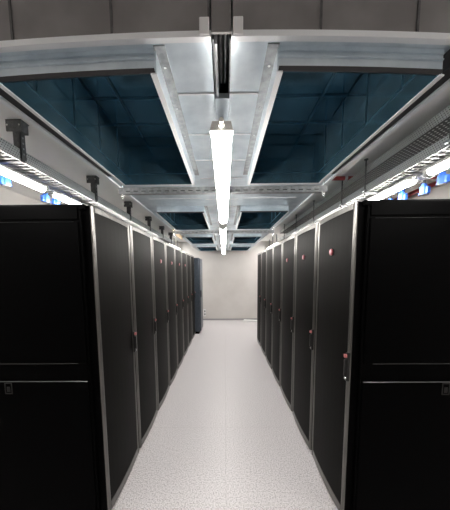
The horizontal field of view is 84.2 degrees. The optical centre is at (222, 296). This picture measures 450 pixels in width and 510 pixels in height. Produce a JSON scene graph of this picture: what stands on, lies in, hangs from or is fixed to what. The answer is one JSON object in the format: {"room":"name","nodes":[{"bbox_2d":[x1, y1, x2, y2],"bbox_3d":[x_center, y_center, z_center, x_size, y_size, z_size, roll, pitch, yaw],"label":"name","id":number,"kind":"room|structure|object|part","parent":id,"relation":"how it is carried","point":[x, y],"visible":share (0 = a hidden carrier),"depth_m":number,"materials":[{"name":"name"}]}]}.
{"room":"server room","nodes":[
{"label":"server room","id":0,"kind":"room"},
{"bbox_2d":[0,187,44,204],"bbox_3d":[-2.515,0.080,2.487,0.100,2.545,11.485,0,6,1],"label":"wall","id":1,"kind":"structure","parent":0,"point":[7,197],"depth_m":2.96,"materials":[{"name":"white paint"}]},
{"bbox_2d":[111,320,337,509],"bbox_3d":[0.000,1.379,2.595,5.110,0.100,11.485,0,6,1],"label":"floor","id":2,"kind":"structure","parent":0,"point":[224,434],"depth_m":2.30,"materials":[{"name":"tile"}]},
{"bbox_2d":[0,204,138,509],"bbox_3d":[-1.260,0.429,1.799,1.100,1.970,0.608,0,6,1],"label":"rack","id":3,"kind":"object","parent":2,"relation":"on","point":[69,421],"visible":1,"depth_m":1.52,"materials":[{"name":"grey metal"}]},
{"bbox_3d":[-1.297,-0.536,1.706,1.040,0.030,0.598,0,6,1],"label":"roof panel","id":4,"kind":"part","parent":3,"relation":"part of","materials":[{"name":"metal"}]},
{"bbox_3d":[-1.304,-0.010,1.456,0.984,0.830,0.008,0,6,1],"label":"panel","id":5,"kind":"part","parent":3,"relation":"part of","materials":[{"name":"black metal"}]},
{"bbox_3d":[-1.297,0.945,1.554,0.984,0.874,0.008,0,6,1],"label":"panel","id":6,"kind":"part","parent":3,"relation":"part of","materials":[{"name":"black metal"}]},
{"bbox_3d":[-0.798,0.446,1.500,0.010,1.870,0.007,0,6,1],"label":"corner post","id":7,"kind":"part","parent":3,"relation":"part of","materials":[{"name":"black metal"}]},
{"bbox_3d":[-0.757,0.413,1.798,0.065,1.934,0.566,0,6,1],"label":"door","id":8,"kind":"part","parent":3,"relation":"part of","materials":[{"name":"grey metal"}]},
{"bbox_3d":[-0.736,0.401,1.796,0.015,1.859,0.500,0,6,1],"label":"perforated panel","id":9,"kind":"part","parent":3,"relation":"part of","materials":[{"name":"black metal"}]},
{"bbox_3d":[-0.726,0.371,2.064,0.032,0.175,0.024,0,6,1],"label":"handle","id":10,"kind":"part","parent":3,"relation":"part of","materials":[{"name":"black plastic"}]},
{"bbox_2d":[129,225,156,447],"bbox_3d":[-1.254,0.368,2.401,1.100,1.970,0.598,0,6,1],"label":"rack","id":11,"kind":"object","parent":2,"relation":"on","point":[144,324],"visible":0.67,"depth_m":2.30,"materials":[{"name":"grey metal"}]},
{"bbox_3d":[-0.720,0.310,2.660,0.032,0.175,0.024,0,6,1],"label":"handle","id":12,"kind":"part","parent":11,"relation":"part of","materials":[{"name":"black plastic"}]},
{"bbox_2d":[151,236,168,410],"bbox_3d":[-1.249,0.307,2.998,1.100,1.970,0.598,0,6,1],"label":"rack","id":13,"kind":"object","parent":2,"relation":"on","point":[161,313],"visible":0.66,"depth_m":2.91,"materials":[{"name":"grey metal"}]},
{"bbox_2d":[165,243,177,385],"bbox_3d":[-1.243,0.247,3.595,1.100,1.970,0.598,0,6,1],"label":"rack","id":14,"kind":"object","parent":2,"relation":"on","point":[172,307],"visible":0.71,"depth_m":3.51,"materials":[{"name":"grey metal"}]},
{"bbox_2d":[174,247,183,368],"bbox_3d":[-1.238,0.186,4.192,1.100,1.970,0.598,0,6,1],"label":"rack","id":15,"kind":"object","parent":2,"relation":"on","point":[178,260],"visible":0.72,"depth_m":4.12,"materials":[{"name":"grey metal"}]},
{"bbox_2d":[181,250,188,355],"bbox_3d":[-1.232,0.125,4.789,1.100,1.970,0.598,0,6,1],"label":"rack","id":16,"kind":"object","parent":2,"relation":"on","point":[185,298],"visible":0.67,"depth_m":4.73,"materials":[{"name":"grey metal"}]},
{"bbox_2d":[187,253,192,345],"bbox_3d":[-1.226,0.064,5.386,1.100,1.970,0.598,0,6,1],"label":"rack","id":17,"kind":"object","parent":2,"relation":"on","point":[189,293],"visible":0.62,"depth_m":5.30,"materials":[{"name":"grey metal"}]},
{"bbox_2d":[191,255,195,338],"bbox_3d":[-1.221,0.004,5.982,1.100,1.970,0.598,0,6,1],"label":"rack","id":18,"kind":"object","parent":2,"relation":"on","point":[192,257],"visible":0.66,"depth_m":5.94,"materials":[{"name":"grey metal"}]},
{"bbox_2d":[194,258,202,333],"bbox_3d":[-1.095,-0.041,6.590,1.140,1.935,0.600,0,6,1],"label":"tall cabinet","id":19,"kind":"object","parent":2,"relation":"on","point":[198,285],"visible":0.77,"depth_m":6.31,"materials":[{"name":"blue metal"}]},
{"bbox_3d":[-1.115,-0.071,6.587,1.100,1.875,0.600,0,6,1],"label":"casing","id":20,"kind":"part","parent":19,"relation":"part of","materials":[{"name":"black metal"}]},
{"bbox_3d":[-0.555,-0.077,6.581,0.024,1.840,0.590,0,6,1],"label":"door","id":21,"kind":"part","parent":19,"relation":"part of","materials":[{"name":"black metal"}]},
{"bbox_2d":[243,319,256,321],"bbox_3d":[1.005,0.758,7.928,0.660,0.040,0.200,1,6,15],"label":"plank","id":22,"kind":"object","parent":2,"relation":"on","point":[244,320],"visible":0.56,"depth_m":7.88,"materials":[{"name":"white plastic"}]},
{"bbox_2d":[257,252,261,346],"bbox_3d":[1.312,0.050,5.335,1.100,1.970,0.598,0,6,1],"label":"rack","id":23,"kind":"object","parent":2,"relation":"on","point":[259,254],"visible":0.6,"depth_m":5.27,"materials":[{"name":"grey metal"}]},
{"bbox_2d":[261,250,266,356],"bbox_3d":[1.306,0.111,4.738,1.100,1.970,0.598,0,6,1],"label":"rack","id":24,"kind":"object","parent":2,"relation":"on","point":[264,253],"visible":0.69,"depth_m":4.67,"materials":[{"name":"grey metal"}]},
{"bbox_2d":[266,246,272,368],"bbox_3d":[1.301,0.171,4.141,1.100,1.970,0.598,0,6,1],"label":"rack","id":25,"kind":"object","parent":2,"relation":"on","point":[269,269],"visible":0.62,"depth_m":4.06,"materials":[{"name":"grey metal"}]},
{"bbox_2d":[272,241,282,385],"bbox_3d":[1.295,0.232,3.545,1.100,1.970,0.598,0,6,1],"label":"rack","id":26,"kind":"object","parent":2,"relation":"on","point":[277,248],"visible":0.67,"depth_m":3.47,"materials":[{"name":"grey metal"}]},
{"bbox_2d":[280,234,295,411],"bbox_3d":[1.290,0.293,2.948,1.100,1.970,0.598,0,6,1],"label":"rack","id":27,"kind":"object","parent":2,"relation":"on","point":[289,244],"visible":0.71,"depth_m":2.87,"materials":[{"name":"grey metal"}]},
{"bbox_3d":[0.755,0.296,2.683,0.032,0.175,0.024,0,6,1],"label":"handle","id":28,"kind":"part","parent":27,"relation":"part of","materials":[{"name":"black plastic"}]},
{"bbox_2d":[293,223,318,449],"bbox_3d":[1.284,0.353,2.351,1.100,1.970,0.598,0,6,1],"label":"rack","id":29,"kind":"object","parent":2,"relation":"on","point":[307,238],"visible":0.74,"depth_m":2.26,"materials":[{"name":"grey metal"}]},
{"bbox_3d":[0.749,0.357,2.086,0.032,0.175,0.024,0,6,1],"label":"handle","id":30,"kind":"part","parent":29,"relation":"part of","materials":[{"name":"black plastic"}]},
{"bbox_2d":[312,199,449,509],"bbox_3d":[1.278,0.415,1.749,1.100,1.970,0.608,0,6,1],"label":"rack","id":31,"kind":"object","parent":2,"relation":"on","point":[381,426],"visible":1,"depth_m":1.47,"materials":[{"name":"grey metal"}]},
{"bbox_3d":[0.755,0.393,1.757,0.015,1.859,0.500,0,6,1],"label":"perforated panel","id":32,"kind":"part","parent":31,"relation":"part of","materials":[{"name":"black metal"}]},
{"bbox_3d":[0.776,0.406,1.758,0.065,1.934,0.566,0,6,1],"label":"door","id":33,"kind":"part","parent":31,"relation":"part of","materials":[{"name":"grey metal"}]},
{"bbox_3d":[0.744,0.417,1.489,0.032,0.175,0.024,0,6,1],"label":"handle","id":34,"kind":"part","parent":31,"relation":"part of","materials":[{"name":"black plastic"}]},
{"bbox_3d":[0.811,0.438,1.460,0.010,1.870,0.007,0,6,1],"label":"corner post","id":35,"kind":"part","parent":31,"relation":"part of","materials":[{"name":"black metal"}]},
{"bbox_3d":[1.317,0.930,1.502,0.984,0.874,0.008,0,6,1],"label":"panel","id":36,"kind":"part","parent":31,"relation":"part of","materials":[{"name":"black metal"}]},
{"bbox_3d":[1.301,-0.551,1.655,1.040,0.030,0.598,0,6,1],"label":"roof panel","id":37,"kind":"part","parent":31,"relation":"part of","materials":[{"name":"metal"}]},
{"bbox_3d":[1.310,-0.025,1.405,0.984,0.830,0.008,0,6,1],"label":"panel","id":38,"kind":"part","parent":31,"relation":"part of","materials":[{"name":"black metal"}]},
{"bbox_2d":[0,86,449,241],"bbox_3d":[-0.020,-1.252,2.328,5.110,0.100,11.485,0,6,1],"label":"ceiling","id":39,"kind":"structure","parent":0,"point":[39,145],"depth_m":2.22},
{"bbox_2d":[0,119,28,163],"bbox_3d":[-1.433,-0.992,1.605,0.345,0.250,0.073,0,6,1],"label":"bracket","id":40,"kind":"object","parent":39,"relation":"attached to","point":[19,128],"visible":1,"depth_m":1.58,"materials":[{"name":"grey metal"}]},
{"bbox_3d":[-1.445,-0.875,1.608,0.320,0.017,0.034,0,6,1],"label":"support arm","id":41,"kind":"part","parent":40,"relation":"part of","materials":[{"name":"grey metal"}]},
{"bbox_3d":[-1.311,-1.083,1.597,0.100,0.070,0.068,0,6,1],"label":"head plate","id":42,"kind":"part","parent":40,"relation":"part of","materials":[{"name":"grey metal"}]},
{"bbox_3d":[-1.302,-0.975,1.602,0.048,0.185,0.040,0,6,1],"label":"post","id":43,"kind":"part","parent":40,"relation":"part of","materials":[{"name":"grey metal"}]},
{"bbox_2d":[0,137,172,243],"bbox_3d":[-1.427,-1.050,3.023,0.304,0.075,6.600,0,6,1],"label":"cable tray","id":44,"kind":"object","parent":40,"relation":"attached to","point":[6,147],"visible":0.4,"depth_m":2.07,"materials":[{"name":"silver metal"}]},
{"bbox_2d":[0,175,11,186],"bbox_3d":[-1.563,-0.844,1.790,0.067,0.087,0.082,0,6,1],"label":"connector","id":45,"kind":"object","parent":44,"relation":"attached to","point":[5,181],"visible":0.74,"depth_m":1.78,"materials":[{"name":"blue plastic"}]},
{"bbox_2d":[0,163,48,193],"bbox_3d":[-1.423,-0.789,1.223,0.071,0.080,1.537,0,6,1],"label":"lamp","id":46,"kind":"object","parent":44,"relation":"attached to","point":[21,177],"visible":1,"depth_m":1.75,"materials":[{"name":"grey plastic"}]},
{"bbox_2d":[40,193,49,203],"bbox_3d":[-1.559,-0.879,2.188,0.067,0.097,0.082,0,6,1],"label":"connector","id":47,"kind":"object","parent":44,"relation":"attached to","point":[44,197],"visible":0.87,"depth_m":2.18,"materials":[{"name":"blue plastic"}]},
{"bbox_2d":[52,198,59,203],"bbox_3d":[-1.543,-0.900,2.307,0.067,0.104,0.082,0,6,1],"label":"connector","id":48,"kind":"object","parent":44,"relation":"attached to","point":[54,200],"visible":0.38,"depth_m":2.29,"materials":[{"name":"blue plastic"}]},
{"bbox_2d":[52,191,87,205],"bbox_3d":[-1.408,-0.955,2.855,0.071,0.080,1.537,0,6,1],"label":"lamp","id":49,"kind":"object","parent":44,"relation":"attached to","point":[59,195],"visible":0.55,"depth_m":2.21,"materials":[{"name":"grey plastic"}]},
{"bbox_2d":[53,195,79,203],"bbox_3d":[-1.408,-0.936,2.873,0.064,0.033,1.502,0,6,1],"label":"diffuser","id":50,"kind":"object","parent":49,"relation":"attached to","point":[64,198],"depth_m":2.23,"materials":[{"name":"white plastic"}]},
{"bbox_2d":[65,175,99,202],"bbox_3d":[-1.425,-1.085,2.520,0.345,0.250,0.073,0,6,1],"label":"bracket","id":51,"kind":"object","parent":39,"relation":"attached to","point":[93,180],"visible":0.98,"depth_m":2.50,"materials":[{"name":"grey metal"}]},
{"bbox_3d":[-1.436,-0.968,2.523,0.320,0.017,0.034,0,6,1],"label":"support arm","id":52,"kind":"part","parent":51,"relation":"part of","materials":[{"name":"grey metal"}]},
{"bbox_3d":[-1.303,-1.176,2.512,0.100,0.070,0.068,0,6,1],"label":"head plate","id":53,"kind":"part","parent":51,"relation":"part of","materials":[{"name":"grey metal"}]},
{"bbox_3d":[-1.293,-1.068,2.517,0.048,0.185,0.040,0,6,1],"label":"post","id":54,"kind":"part","parent":51,"relation":"part of","materials":[{"name":"grey metal"}]},
{"bbox_2d":[0,0,221,250],"bbox_3d":[-0.394,-1.182,4.264,0.790,0.345,7.185,0,6,1],"label":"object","id":55,"kind":"structure","parent":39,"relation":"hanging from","point":[125,87],"depth_m":0.92,"materials":[{"name":"blue tinted glass"},{"name":"galvanised steel"}]},
{"bbox_2d":[0,45,198,185],"bbox_3d":[-0.427,-0.869,1.218,0.524,0.339,0.995,0,6,1],"label":"hood","id":56,"kind":"object","parent":55,"relation":"attached to","point":[122,107],"depth_m":1.18,"materials":[{"name":"metal"}]},
{"bbox_2d":[156,206,211,229],"bbox_3d":[-0.410,-1.063,3.028,0.524,0.318,1.043,0,6,1],"label":"hood","id":57,"kind":"object","parent":55,"relation":"attached to","point":[178,217],"depth_m":3.28,"materials":[{"name":"metal"}]},
{"bbox_2d":[185,234,215,243],"bbox_3d":[-0.393,-1.248,4.844,0.524,0.318,0.973,0,6,1],"label":"ceiling opening","id":58,"kind":"object","parent":55,"relation":"attached to","point":[192,238],"depth_m":5.00,"materials":[{"name":"metal"}]},
{"bbox_2d":[197,245,217,250],"bbox_3d":[-0.376,-1.432,6.649,0.524,0.318,1.003,0,6,1],"label":"hood","id":59,"kind":"object","parent":55,"relation":"attached to","point":[201,247],"depth_m":6.71,"materials":[{"name":"metal"}]},
{"bbox_2d":[119,180,327,198],"bbox_3d":[0.002,-0.771,1.757,1.460,0.137,0.040,0,6,1],"label":"support strut","id":60,"kind":"object","parent":55,"relation":"attached to","point":[322,189],"visible":0.9,"depth_m":1.74,"materials":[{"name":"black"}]},
{"bbox_2d":[122,201,132,220],"bbox_3d":[-1.416,-1.178,3.435,0.345,0.250,0.073,0,6,1],"label":"bracket","id":61,"kind":"object","parent":39,"relation":"attached to","point":[128,204],"visible":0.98,"depth_m":3.41,"materials":[{"name":"grey metal"}]},
{"bbox_3d":[-1.294,-1.269,3.427,0.100,0.070,0.068,0,6,1],"label":"head plate","id":62,"kind":"part","parent":61,"relation":"part of","materials":[{"name":"grey metal"}]},
{"bbox_3d":[-1.285,-1.161,3.432,0.048,0.185,0.040,0,6,1],"label":"post","id":63,"kind":"part","parent":61,"relation":"part of","materials":[{"name":"grey metal"}]},
{"bbox_2d":[145,216,151,231],"bbox_3d":[-1.407,-1.271,4.351,0.345,0.250,0.073,0,6,1],"label":"bracket","id":64,"kind":"object","parent":39,"relation":"attached to","point":[148,219],"visible":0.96,"depth_m":4.32,"materials":[{"name":"grey metal"}]},
{"bbox_3d":[-1.286,-1.362,4.343,0.100,0.070,0.068,0,6,1],"label":"head plate","id":65,"kind":"part","parent":64,"relation":"part of","materials":[{"name":"grey metal"}]},
{"bbox_2d":[159,226,163,237],"bbox_3d":[-1.399,-1.365,5.266,0.345,0.250,0.073,0,6,1],"label":"bracket","id":66,"kind":"object","parent":39,"relation":"attached to","point":[161,228],"visible":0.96,"depth_m":5.23,"materials":[{"name":"grey metal"}]},
{"bbox_2d":[267,234,278,248],"bbox_3d":[1.430,-1.552,7.050,0.071,0.281,1.537,0,6,1],"label":"lamp","id":67,"kind":"object","parent":39,"relation":"hanging from","point":[276,234],"visible":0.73,"depth_m":7.04,"materials":[{"name":"grey"}]},
{"bbox_2d":[312,200,318,222],"bbox_3d":[1.417,-1.175,3.436,0.350,0.300,0.040,0,6,1],"label":"rod","id":68,"kind":"object","parent":39,"relation":"hanging from","point":[313,220],"visible":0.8,"depth_m":3.43,"materials":[{"name":"grey metal"}]},
{"bbox_2d":[225,0,449,250],"bbox_3d":[0.437,-1.188,4.255,0.757,0.343,7.185,0,6,1],"label":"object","id":69,"kind":"structure","parent":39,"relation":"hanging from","point":[315,85],"depth_m":0.92,"materials":[{"name":"blue tinted transparent plastic"},{"name":"galvanised steel"}]},
{"bbox_2d":[211,0,230,120],"bbox_3d":[0.030,-1.221,4.237,0.057,0.260,7.122,0,6,1],"label":"rail","id":70,"kind":"object","parent":69,"relation":"attached to","point":[220,9],"visible":0.78,"depth_m":0.80,"materials":[{"name":"grey metal"}]},
{"bbox_2d":[210,117,232,223],"bbox_3d":[0.004,-0.737,1.680,0.088,0.183,1.632,0,6,1],"label":"lamp","id":71,"kind":"object","parent":70,"relation":"hanging from","point":[221,131],"visible":1,"depth_m":1.08,"materials":[{"name":"grey plastic"}]},
{"bbox_2d":[219,223,226,245],"bbox_3d":[0.015,-0.941,3.687,0.088,0.183,1.877,0,6,1],"label":"lamp","id":72,"kind":"object","parent":70,"relation":"hanging from","point":[222,227],"visible":0.83,"depth_m":3.15,"materials":[{"name":"grey plastic"}]},
{"bbox_2d":[220,229,225,245],"bbox_3d":[0.015,-0.875,3.711,0.079,0.041,1.842,0,6,1],"label":"diffuser","id":73,"kind":"object","parent":72,"relation":"attached to","point":[222,231],"depth_m":3.46,"materials":[{"name":"white plastic"}]},
{"bbox_2d":[173,229,273,235],"bbox_3d":[0.020,-0.959,3.608,1.460,0.137,0.040,0,6,1],"label":"support strut","id":74,"kind":"object","parent":69,"relation":"attached to","point":[174,231],"visible":0.91,"depth_m":3.59,"materials":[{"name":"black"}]},
{"bbox_2d":[229,245,250,250],"bbox_3d":[0.453,-1.437,6.641,0.529,0.318,1.003,0,6,1],"label":"hood","id":75,"kind":"object","parent":69,"relation":"attached to","point":[232,247],"depth_m":7.13,"materials":[{"name":"metal"}]},
{"bbox_2d":[231,233,261,243],"bbox_3d":[0.436,-1.254,4.836,0.529,0.318,0.973,0,6,1],"label":"hood","id":76,"kind":"object","parent":69,"relation":"attached to","point":[246,238],"depth_m":5.17,"materials":[{"name":"metal"}]},
{"bbox_2d":[234,205,288,229],"bbox_3d":[0.419,-1.069,3.020,0.529,0.318,1.043,0,6,1],"label":"hood","id":77,"kind":"object","parent":69,"relation":"attached to","point":[246,217],"depth_m":3.33,"materials":[{"name":"metal"}]},
{"bbox_2d":[243,43,443,184],"bbox_3d":[0.402,-0.875,1.209,0.529,0.337,0.995,0,6,1],"label":"hood","id":78,"kind":"object","parent":69,"relation":"attached to","point":[315,105],"depth_m":1.17,"materials":[{"name":"metal"}]},
{"bbox_2d":[339,181,348,207],"bbox_3d":[1.409,-1.091,2.610,0.350,0.300,0.040,0,6,1],"label":"rod","id":79,"kind":"object","parent":39,"relation":"hanging from","point":[341,203],"visible":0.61,"depth_m":2.61,"materials":[{"name":"grey metal"}]},
{"bbox_3d":[1.254,-1.090,2.611,0.012,0.300,0.012,0,6,1],"label":"rod","id":80,"kind":"part","parent":79,"relation":"part of","materials":[{"name":"grey metal"}]},
{"bbox_2d":[361,158,399,194],"bbox_3d":[1.405,-1.047,2.172,0.350,0.300,0.040,0,6,1],"label":"rod","id":81,"kind":"object","parent":39,"relation":"hanging from","point":[364,190],"visible":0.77,"depth_m":2.17,"materials":[{"name":"grey metal"}]},
{"bbox_3d":[1.250,-1.046,2.174,0.012,0.300,0.012,0,6,1],"label":"rod","id":82,"kind":"part","parent":81,"relation":"part of","materials":[{"name":"grey metal"}]},
{"bbox_2d":[331,175,437,199],"bbox_3d":[1.558,-1.221,2.877,1.394,0.099,10.000,0,6,1],"label":"pipe","id":83,"kind":"object","parent":39,"relation":"attached to","point":[337,178],"visible":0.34,"depth_m":2.52,"materials":[{"name":"red metal"}]},
{"bbox_2d":[443,129,449,148],"bbox_3d":[1.397,-0.963,1.347,0.350,0.300,0.040,0,6,1],"label":"rod","id":84,"kind":"object","parent":39,"relation":"hanging from","point":[448,140],"visible":1,"depth_m":1.36,"materials":[{"name":"grey metal"}]},
{"bbox_2d":[280,135,449,240],"bbox_3d":[1.420,-1.001,2.674,0.304,0.062,5.950,0,6,1],"label":"cable tray","id":85,"kind":"object","parent":84,"relation":"hanging from","point":[438,146],"visible":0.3,"depth_m":1.88,"materials":[{"name":"silver metal"}]},
{"bbox_2d":[361,175,416,201],"bbox_3d":[1.389,-0.924,2.540,0.071,0.063,1.537,0,6,1],"label":"lamp","id":86,"kind":"object","parent":85,"relation":"attached to","point":[409,180],"visible":0.54,"depth_m":1.96,"materials":[{"name":"grey plastic"}]},
{"bbox_2d":[368,180,416,199],"bbox_3d":[1.390,-0.913,2.558,0.064,0.033,1.502,0,6,1],"label":"diffuser","id":87,"kind":"object","parent":86,"relation":"attached to","point":[402,184],"depth_m":1.99,"materials":[{"name":"white plastic"}]},
{"bbox_2d":[398,188,407,198],"bbox_3d":[1.530,-0.864,2.111,0.067,0.104,0.082,0,6,1],"label":"connector","id":88,"kind":"object","parent":85,"relation":"attached to","point":[402,195],"visible":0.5,"depth_m":2.10,"materials":[{"name":"blue plastic"}]},
{"bbox_3d":[1.564,-1.002,2.673,0.016,0.062,5.950,0,6,1],"label":"rail","id":89,"kind":"part","parent":85,"relation":"part of","materials":[{"name":"white metal"}]},
{"bbox_2d":[418,180,430,195],"bbox_3d":[1.549,-0.837,1.902,0.067,0.113,0.082,0,6,1],"label":"connector","id":90,"kind":"object","parent":85,"relation":"attached to","point":[424,190],"visible":1,"depth_m":1.89,"materials":[{"name":"blue plastic"}]},
{"bbox_2d":[423,156,449,176],"bbox_3d":[1.374,-0.758,0.909,0.071,0.063,1.537,0,6,1],"label":"lamp","id":91,"kind":"object","parent":85,"relation":"attached to","point":[443,164],"visible":1,"depth_m":1.57,"materials":[{"name":"grey plastic"}]},
{"bbox_2d":[427,159,449,174],"bbox_3d":[1.374,-0.747,0.926,0.064,0.033,1.502,0,6,1],"label":"diffuser","id":92,"kind":"object","parent":91,"relation":"attached to","point":[443,164],"depth_m":1.56,"materials":[{"name":"white plastic"}]},
{"bbox_2d":[436,171,449,185],"bbox_3d":[1.547,-0.833,1.742,0.067,0.088,0.082,0,6,1],"label":"connector","id":93,"kind":"object","parent":85,"relation":"attached to","point":[443,178],"visible":1,"depth_m":1.73,"materials":[{"name":"blue plastic"}]},
{"bbox_2d":[280,105,449,233],"bbox_3d":[1.379,-1.159,2.654,0.220,0.063,5.940,0,6,1],"label":"cable tray","id":94,"kind":"object","parent":84,"relation":"hanging from","point":[436,128],"visible":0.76,"depth_m":1.94,"materials":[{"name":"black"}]},
{"bbox_2d":[172,241,280,318],"bbox_3d":[0.043,-0.513,8.125,4.910,2.545,0.100,0,6,1],"label":"wall","id":95,"kind":"structure","parent":0,"point":[229,279],"depth_m":8.07,"materials":[{"name":"white paint"}]},
{"bbox_2d":[203,318,256,319],"bbox_3d":[0.052,0.734,8.195,4.910,0.050,0.012,0,6,1],"label":"baseboard","id":96,"kind":"structure","parent":95,"relation":"attached to","point":[224,318],"depth_m":8.19,"materials":[{"name":"grey"}]},
{"bbox_2d":[407,182,449,198],"bbox_3d":[2.495,0.046,2.437,0.100,2.545,11.485,0,6,1],"label":"wall","id":97,"kind":"structure","parent":0,"point":[436,192],"depth_m":2.82,"materials":[{"name":"white paint"}]}
]}

